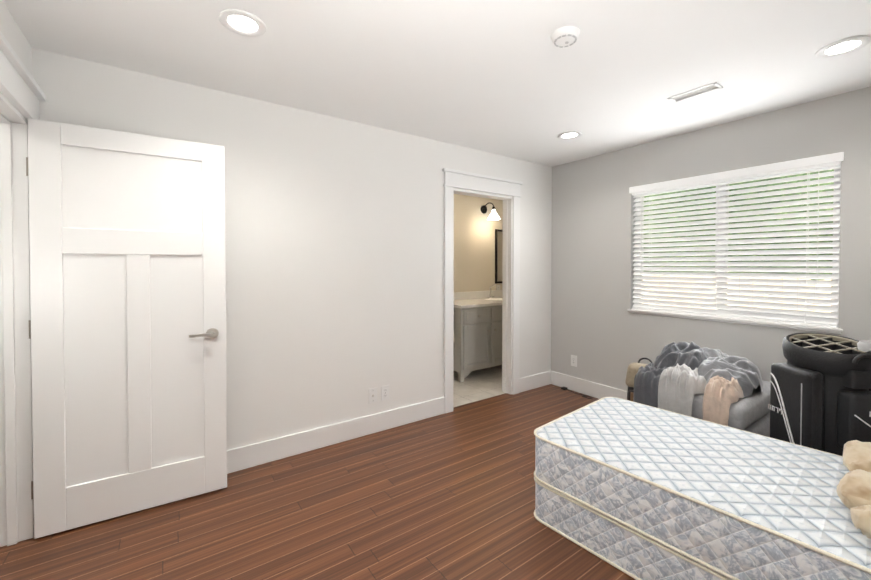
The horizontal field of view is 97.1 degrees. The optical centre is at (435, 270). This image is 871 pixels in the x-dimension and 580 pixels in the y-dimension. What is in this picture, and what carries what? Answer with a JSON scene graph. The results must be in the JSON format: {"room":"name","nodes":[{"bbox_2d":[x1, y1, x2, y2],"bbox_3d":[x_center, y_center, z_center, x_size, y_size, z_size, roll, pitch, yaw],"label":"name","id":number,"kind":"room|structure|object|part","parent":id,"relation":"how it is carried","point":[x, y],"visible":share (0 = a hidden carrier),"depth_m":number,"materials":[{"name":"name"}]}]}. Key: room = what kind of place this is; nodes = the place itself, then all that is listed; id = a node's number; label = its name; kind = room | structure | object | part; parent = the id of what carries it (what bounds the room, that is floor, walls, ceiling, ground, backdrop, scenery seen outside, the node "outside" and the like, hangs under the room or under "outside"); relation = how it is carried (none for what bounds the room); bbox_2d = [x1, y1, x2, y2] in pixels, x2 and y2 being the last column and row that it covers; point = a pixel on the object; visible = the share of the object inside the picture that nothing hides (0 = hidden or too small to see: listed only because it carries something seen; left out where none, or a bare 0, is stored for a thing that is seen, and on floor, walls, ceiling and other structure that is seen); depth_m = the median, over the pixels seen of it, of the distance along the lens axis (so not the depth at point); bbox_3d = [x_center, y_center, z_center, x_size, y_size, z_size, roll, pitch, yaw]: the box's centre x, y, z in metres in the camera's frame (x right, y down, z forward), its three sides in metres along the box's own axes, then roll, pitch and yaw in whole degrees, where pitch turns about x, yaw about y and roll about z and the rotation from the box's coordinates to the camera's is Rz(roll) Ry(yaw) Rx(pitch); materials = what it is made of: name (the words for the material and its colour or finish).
{"room":"bedroom","nodes":[
{"label":"bedroom","id":0,"kind":"room"},
{"bbox_2d":[0,0,31,120],"bbox_3d":[-0.762,0.121,0.043,0.120,2.440,4.620,-1,1,-35],"label":"wall","id":1,"kind":"structure","parent":0,"point":[13,34],"depth_m":1.73,"materials":[{"name":"grey paint"}]},
{"bbox_2d":[0,31,46,546],"bbox_3d":[-1.783,0.215,1.491,0.224,2.208,1.078,-1,1,-35],"label":"door frame","id":2,"kind":"structure","parent":1,"relation":"attached to","point":[21,91],"depth_m":1.83,"materials":[{"name":"white wood"}]},
{"bbox_2d":[26,118,226,538],"bbox_3d":[-1.625,0.284,2.067,0.877,2.030,0.139,-1,1,-32],"label":"entry door","id":3,"kind":"structure","parent":1,"relation":"in","point":[128,304],"depth_m":2.04,"materials":[{"name":"white wood"}]},
{"bbox_3d":[-1.978,0.287,1.856,0.054,1.672,0.042,-1,1,-32],"label":"entry door hinge","id":4,"kind":"part","parent":3,"relation":"part of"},
{"bbox_3d":[-1.332,0.366,2.250,0.186,0.064,0.139,-1,1,-32],"label":"handle","id":5,"kind":"part","parent":3,"relation":"part of","materials":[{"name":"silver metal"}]},
{"bbox_2d":[32,48,551,449],"bbox_3d":[-0.246,0.062,4.011,5.540,2.440,1.270,-1,1,-35],"label":"wall","id":6,"kind":"structure","parent":0,"point":[334,247],"depth_m":2.84,"materials":[{"name":"grey paint"}]},
{"bbox_2d":[227,397,444,473],"bbox_3d":[-0.981,1.226,2.723,2.595,0.150,0.016,-1,1,-35],"label":"baseboard","id":7,"kind":"structure","parent":6,"relation":"attached to","point":[254,454],"depth_m":2.84,"materials":[{"name":"white wood"}]},
{"bbox_2d":[369,387,376,403],"bbox_3d":[-0.497,0.997,3.062,0.072,0.116,0.015,-1,1,-35],"label":"electrical outlet","id":8,"kind":"object","parent":6,"relation":"attached to","point":[372,395],"visible":1,"depth_m":3.06,"materials":[{"name":"white plastic"}]},
{"bbox_2d":[381,385,388,400],"bbox_3d":[-0.408,0.996,3.127,0.072,0.116,0.010,-1,1,-35],"label":"electrical outlet","id":9,"kind":"object","parent":6,"relation":"attached to","point":[384,392],"visible":1,"depth_m":3.12,"materials":[{"name":"white plastic"}]},
{"bbox_2d":[454,290,501,299],"bbox_3d":[0.517,0.331,5.170,1.360,0.100,0.020,-1,1,-35],"label":"backsplash","id":10,"kind":"structure","parent":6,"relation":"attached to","point":[457,295],"depth_m":5.14,"materials":[{"name":"white stone"}]},
{"bbox_2d":[442,168,522,413],"bbox_3d":[0.437,0.186,3.791,1.016,2.200,0.200,-1,1,-35],"label":"door frame","id":11,"kind":"structure","parent":6,"relation":"attached to","point":[466,181],"depth_m":3.92,"materials":[{"name":"white wood"}]},
{"bbox_2d":[481,203,499,219],"bbox_3d":[0.741,-0.797,5.150,0.176,0.237,0.288,-1,1,-35],"label":"sconce","id":12,"kind":"object","parent":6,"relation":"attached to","point":[493,215],"visible":1,"depth_m":5.09,"materials":[{"name":"white glass"}]},
{"bbox_2d":[495,229,502,283],"bbox_3d":[1.112,-0.201,5.582,0.665,0.760,0.025,-1,1,-35],"label":"bathroom mirror","id":13,"kind":"object","parent":6,"relation":"attached to","point":[498,252],"visible":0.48,"depth_m":5.42,"materials":[{"name":"black metal"}]},
{"bbox_2d":[519,371,550,392],"bbox_3d":[1.083,1.205,4.179,0.515,0.150,0.016,-1,1,-35],"label":"baseboard","id":14,"kind":"structure","parent":6,"relation":"attached to","point":[534,381],"depth_m":4.16,"materials":[{"name":"white wood"}]},
{"bbox_2d":[0,384,635,579],"bbox_3d":[0.450,1.377,0.954,5.630,0.100,4.680,-1,1,-35],"label":"floor","id":15,"kind":"structure","parent":0,"point":[449,496],"depth_m":1.99,"materials":[{"name":"brown wood"}]},
{"bbox_2d":[561,387,591,398],"bbox_3d":[1.476,1.272,4.000,0.062,0.022,0.387,0,1,-30],"label":"cord","id":16,"kind":"object","parent":15,"relation":"on","point":[563,388],"visible":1,"depth_m":4.00,"materials":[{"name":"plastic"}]},
{"bbox_2d":[625,358,652,400],"bbox_3d":[1.754,1.016,3.225,0.283,0.557,0.249,1,1,35],"label":"backpack","id":17,"kind":"object","parent":15,"relation":"on","point":[632,369],"visible":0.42,"depth_m":3.22,"materials":[{"name":"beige fabric"}]},
{"bbox_3d":[1.686,1.060,3.127,0.180,0.110,0.010,1,1,35],"label":"lid","id":18,"kind":"part","parent":17,"relation":"part of","materials":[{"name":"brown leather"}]},
{"bbox_2d":[534,397,870,579],"bbox_3d":[1.455,1.090,1.616,0.917,0.455,1.917,-1,1,-40],"label":"bed","id":19,"kind":"object","parent":15,"relation":"on","point":[636,490],"visible":1,"depth_m":1.63,"materials":[{"name":"white fabric"}]},
{"bbox_2d":[836,469,870,508],"bbox_3d":[1.586,0.793,1.338,0.305,0.135,0.247,3,-3,-29],"label":"pillow","id":20,"kind":"object","parent":19,"relation":"on","point":[853,489],"visible":0.92,"depth_m":1.34,"materials":[{"name":"beige fabric"}]},
{"bbox_2d":[843,440,870,471],"bbox_3d":[1.833,0.796,1.563,0.308,0.117,0.242,-4,6,-43],"label":"pillow","id":21,"kind":"object","parent":19,"relation":"on","point":[856,454],"visible":0.83,"depth_m":1.57,"materials":[{"name":"beige fabric"}]},
{"bbox_2d":[850,505,870,537],"bbox_3d":[1.444,0.802,1.170,0.245,0.118,0.113,3,2,43],"label":"pillow","id":22,"kind":"object","parent":19,"relation":"on","point":[861,517],"visible":1,"depth_m":1.21,"materials":[{"name":"beige fabric"}]},
{"bbox_2d":[691,380,770,436],"bbox_3d":[1.914,1.042,2.717,0.780,0.520,0.640,-1,1,-35],"label":"armchair","id":23,"kind":"object","parent":15,"relation":"on","point":[751,413],"visible":0.02,"depth_m":2.40,"materials":[{"name":"grey fabric"}]},
{"bbox_2d":[633,342,762,425],"bbox_3d":[1.865,0.900,2.681,0.795,0.779,0.626,-1,1,-35],"label":"clothes","id":24,"kind":"object","parent":23,"relation":"on","point":[676,377],"visible":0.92,"depth_m":2.50,"materials":[{"name":"grey fabric"}]},
{"bbox_3d":[1.914,1.043,2.717,0.780,0.173,0.640,-1,1,-35],"label":"seat","id":25,"kind":"part","parent":23,"relation":"part of","materials":[{"name":"grey fabric"}]},
{"bbox_2d":[768,332,870,455],"bbox_3d":[2.149,0.839,2.080,0.489,0.943,0.469,0,1,0],"label":"golf bag","id":26,"kind":"object","parent":15,"relation":"on","point":[820,393],"visible":0.71,"depth_m":2.00,"materials":[{"name":"black fabric"}]},
{"bbox_3d":[2.150,0.440,1.916,0.138,0.052,0.020,0,1,0],"label":"handle","id":27,"kind":"part","parent":26,"relation":"part of","materials":[{"name":"black fabric"}]},
{"bbox_2d":[3,0,870,166],"bbox_3d":[0.575,-1.184,1.745,6.790,0.120,5.890,-1,1,-35],"label":"ceiling","id":28,"kind":"structure","parent":0,"point":[507,78],"depth_m":2.05,"materials":[{"name":"paint"}]},
{"bbox_2d":[218,9,265,36],"bbox_3d":[-0.874,-1.135,1.745,0.196,0.038,0.196,-1,1,-35],"label":"recessed light","id":29,"kind":"object","parent":28,"relation":"in","point":[242,22],"visible":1,"depth_m":1.73,"materials":[{"name":"white plastic"}]},
{"bbox_2d":[551,26,579,47],"bbox_3d":[0.619,-1.107,1.832,0.132,0.036,0.132,-1,1,-35],"label":"smoke detector","id":30,"kind":"object","parent":28,"relation":"attached to","point":[564,36],"visible":1,"depth_m":1.80,"materials":[{"name":"white plastic"}]},
{"bbox_2d":[558,131,581,139],"bbox_3d":[1.136,-1.157,3.249,0.196,0.038,0.196,-1,1,-35],"label":"recessed light","id":31,"kind":"object","parent":28,"relation":"in","point":[570,135],"visible":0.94,"depth_m":3.24,"materials":[{"name":"white plastic"}]},
{"bbox_2d":[668,82,722,102],"bbox_3d":[1.651,-1.131,2.450,0.116,0.008,0.270,-1,1,-35],"label":"ceiling vent","id":32,"kind":"object","parent":28,"relation":"in","point":[705,89],"visible":1,"depth_m":2.44,"materials":[{"name":"white plastic"}]},
{"bbox_2d":[815,36,870,57],"bbox_3d":[2.050,-1.138,1.936,0.196,0.038,0.196,-1,1,-35],"label":"recessed light","id":33,"kind":"object","parent":28,"relation":"in","point":[845,46],"visible":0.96,"depth_m":1.93,"materials":[{"name":"white plastic"}]},
{"bbox_2d":[453,365,504,406],"bbox_3d":[0.676,1.322,4.718,3.240,0.100,1.210,-1,1,-35],"label":"floor","id":34,"kind":"structure","parent":0,"point":[479,384],"depth_m":4.24,"materials":[{"name":"beige tile"}]},
{"bbox_2d":[453,304,501,381],"bbox_3d":[0.669,0.844,4.935,1.352,0.850,0.592,-1,1,-35],"label":"bathroom vanity","id":35,"kind":"object","parent":34,"relation":"on","point":[477,340],"depth_m":4.48,"materials":[{"name":"paint"}]},
{"bbox_2d":[454,296,501,307],"bbox_3d":[0.677,0.402,4.945,1.360,0.035,0.573,-1,1,-35],"label":"countertop","id":36,"kind":"structure","parent":35,"relation":"on","point":[488,299],"depth_m":4.66,"materials":[{"name":"white stone"}]},
{"bbox_3d":[0.826,0.381,5.098,0.400,0.008,0.300,-1,1,-35],"label":"lid","id":37,"kind":"part","parent":36,"relation":"part of","materials":[{"name":"white plastic"}]},
{"bbox_2d":[551,86,870,390],"bbox_3d":[2.667,0.084,2.537,0.160,2.440,4.740,-1,1,-35],"label":"wall","id":38,"kind":"structure","parent":0,"point":[602,334],"depth_m":3.36,"materials":[{"name":"grey paint"}]},
{"bbox_2d":[571,355,576,366],"bbox_3d":[1.474,0.961,4.094,0.010,0.116,0.072,-1,1,-35],"label":"outlet","id":39,"kind":"object","parent":38,"relation":"attached to","point":[573,360],"visible":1,"depth_m":4.09,"materials":[{"name":"white plastic"}]},
{"bbox_2d":[551,371,626,399],"bbox_3d":[2.595,1.230,2.503,0.016,0.150,4.500,-1,1,-35],"label":"baseboard","id":40,"kind":"structure","parent":38,"relation":"attached to","point":[586,387],"depth_m":3.97,"materials":[{"name":"white wood"}]},
{"bbox_2d":[627,166,842,333],"bbox_3d":[2.270,-0.181,3.072,0.168,1.165,1.400,-1,1,-35],"label":"window","id":41,"kind":"structure","parent":38,"relation":"in","point":[776,325],"depth_m":2.95,"materials":[{"name":"plastic"}]},
{"bbox_2d":[629,152,843,327],"bbox_3d":[2.242,-0.197,3.053,0.085,1.142,1.384,-1,1,-35],"label":"window blind","id":42,"kind":"object","parent":41,"relation":"attached to","point":[809,164],"visible":0.9,"depth_m":2.91,"materials":[{"name":"white plastic"}]}
]}

